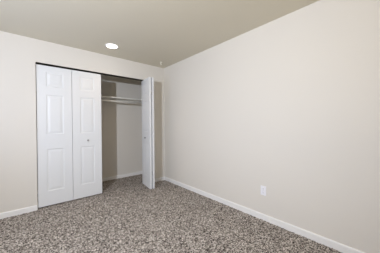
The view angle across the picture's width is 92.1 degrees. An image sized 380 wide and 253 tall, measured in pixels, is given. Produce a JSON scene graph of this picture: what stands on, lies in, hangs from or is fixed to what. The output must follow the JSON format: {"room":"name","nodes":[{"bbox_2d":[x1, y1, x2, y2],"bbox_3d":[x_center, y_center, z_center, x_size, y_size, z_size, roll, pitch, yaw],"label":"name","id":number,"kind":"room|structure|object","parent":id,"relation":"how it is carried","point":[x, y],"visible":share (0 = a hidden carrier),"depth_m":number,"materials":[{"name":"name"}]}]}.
{"room":"empty bedroom","nodes":[
{"label":"empty bedroom","id":0,"kind":"room"},
{"bbox_2d":[0,31,164,212],"bbox_3d":[-2.228,-0.003,2.660,4.300,2.490,0.110,-1,1,-41],"label":"wall","id":1,"kind":"structure","parent":0,"point":[19,55],"depth_m":2.55,"materials":[{"name":"white paint"}]},
{"bbox_2d":[0,205,37,218],"bbox_3d":[-2.994,1.177,1.922,2.147,0.080,0.013,-1,1,-41],"label":"baseboard","id":2,"kind":"structure","parent":1,"relation":"attached to","point":[31,208],"depth_m":2.49,"materials":[{"name":"white paint"}]},
{"bbox_2d":[36,62,142,80],"bbox_3d":[-1.573,-0.930,3.223,1.744,0.004,0.095,-1,1,-41],"label":"door track","id":3,"kind":"object","parent":1,"relation":"attached to","point":[36,62],"visible":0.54,"depth_m":3.08,"materials":[{"name":"grey metal"}]},
{"bbox_2d":[36,64,101,207],"bbox_3d":[-1.876,0.137,2.924,0.865,2.073,0.067,-1,1,-41],"label":"closet door","id":4,"kind":"structure","parent":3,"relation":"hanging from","point":[69,132],"depth_m":2.89,"materials":[{"name":"white paint"}]},
{"bbox_2d":[141,77,154,188],"bbox_3d":[-0.836,0.123,3.570,0.120,2.073,0.430,-1,1,-33],"label":"bifold leaf","id":5,"kind":"object","parent":3,"relation":"hanging from","point":[148,163],"visible":1,"depth_m":3.44,"materials":[{"name":"white paint"}]},
{"bbox_2d":[155,176,164,181],"bbox_3d":[-0.703,1.141,3.899,0.399,0.080,0.013,-1,1,-41],"label":"baseboard","id":6,"kind":"structure","parent":1,"relation":"attached to","point":[160,178],"depth_m":3.94,"materials":[{"name":"white paint"}]},
{"bbox_2d":[35,64,141,189],"bbox_3d":[-2.047,-0.016,3.866,2.650,2.490,0.100,-1,1,-41],"label":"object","id":7,"kind":"structure","parent":0,"point":[121,123],"depth_m":4.20,"materials":[{"name":"white paint"}]},
{"bbox_2d":[37,171,141,193],"bbox_3d":[-2.002,1.151,3.835,2.450,0.080,0.013,-1,1,-41],"label":"baseboard","id":8,"kind":"structure","parent":7,"relation":"attached to","point":[138,172],"depth_m":4.18,"materials":[{"name":"white paint"}]},
{"bbox_2d":[101,96,141,102],"bbox_3d":[-1.919,-0.580,3.707,2.446,0.068,0.304,-1,1,-41],"label":"closet shelf","id":9,"kind":"object","parent":7,"relation":"attached to","point":[102,97],"visible":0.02,"depth_m":4.04,"materials":[{"name":"white paint"}]},
{"bbox_2d":[101,99,141,103],"bbox_3d":[-1.812,-0.521,3.585,2.448,0.066,0.066,-1,1,-41],"label":"closet rod","id":10,"kind":"object","parent":7,"relation":"attached to","point":[101,99],"visible":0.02,"depth_m":3.90,"materials":[{"name":"white paint"}]},
{"bbox_2d":[0,0,318,67],"bbox_3d":[-0.961,-1.293,1.168,4.500,0.100,5.600,-1,1,-41],"label":"ceiling","id":11,"kind":"structure","parent":0,"point":[149,32],"depth_m":2.21,"materials":[{"name":"beige paint"}]},
{"bbox_2d":[105,43,118,48],"bbox_3d":[-1.218,-1.253,2.862,0.200,0.009,0.200,-1,1,-41],"label":"recessed light","id":12,"kind":"object","parent":11,"relation":"in","point":[109,45],"visible":1,"depth_m":2.85,"materials":[{"name":"white paint"}]},
{"bbox_2d":[0,174,341,252],"bbox_3d":[-0.943,1.202,1.191,4.300,0.010,5.400,-1,1,-41],"label":"floor","id":13,"kind":"structure","parent":0,"point":[128,216],"depth_m":2.15,"materials":[{"name":"carpet"}]},
{"bbox_2d":[164,0,379,252],"bbox_3d":[0.715,-0.024,2.617,0.100,2.490,5.400,-1,1,-41],"label":"wall","id":14,"kind":"structure","parent":0,"point":[289,105],"depth_m":2.04,"materials":[{"name":"white paint"}]},
{"bbox_2d":[261,185,265,195],"bbox_3d":[0.922,0.807,2.307,0.009,0.118,0.072,-1,1,-41],"label":"wall outlet","id":15,"kind":"object","parent":14,"relation":"attached to","point":[263,188],"visible":1,"depth_m":2.30,"materials":[{"name":"white plastic"}]},
{"bbox_2d":[165,177,364,252],"bbox_3d":[0.946,1.144,2.283,0.013,0.080,4.587,-1,1,-41],"label":"baseboard","id":16,"kind":"structure","parent":14,"relation":"attached to","point":[330,243],"depth_m":2.16,"materials":[{"name":"white paint"}]}
]}

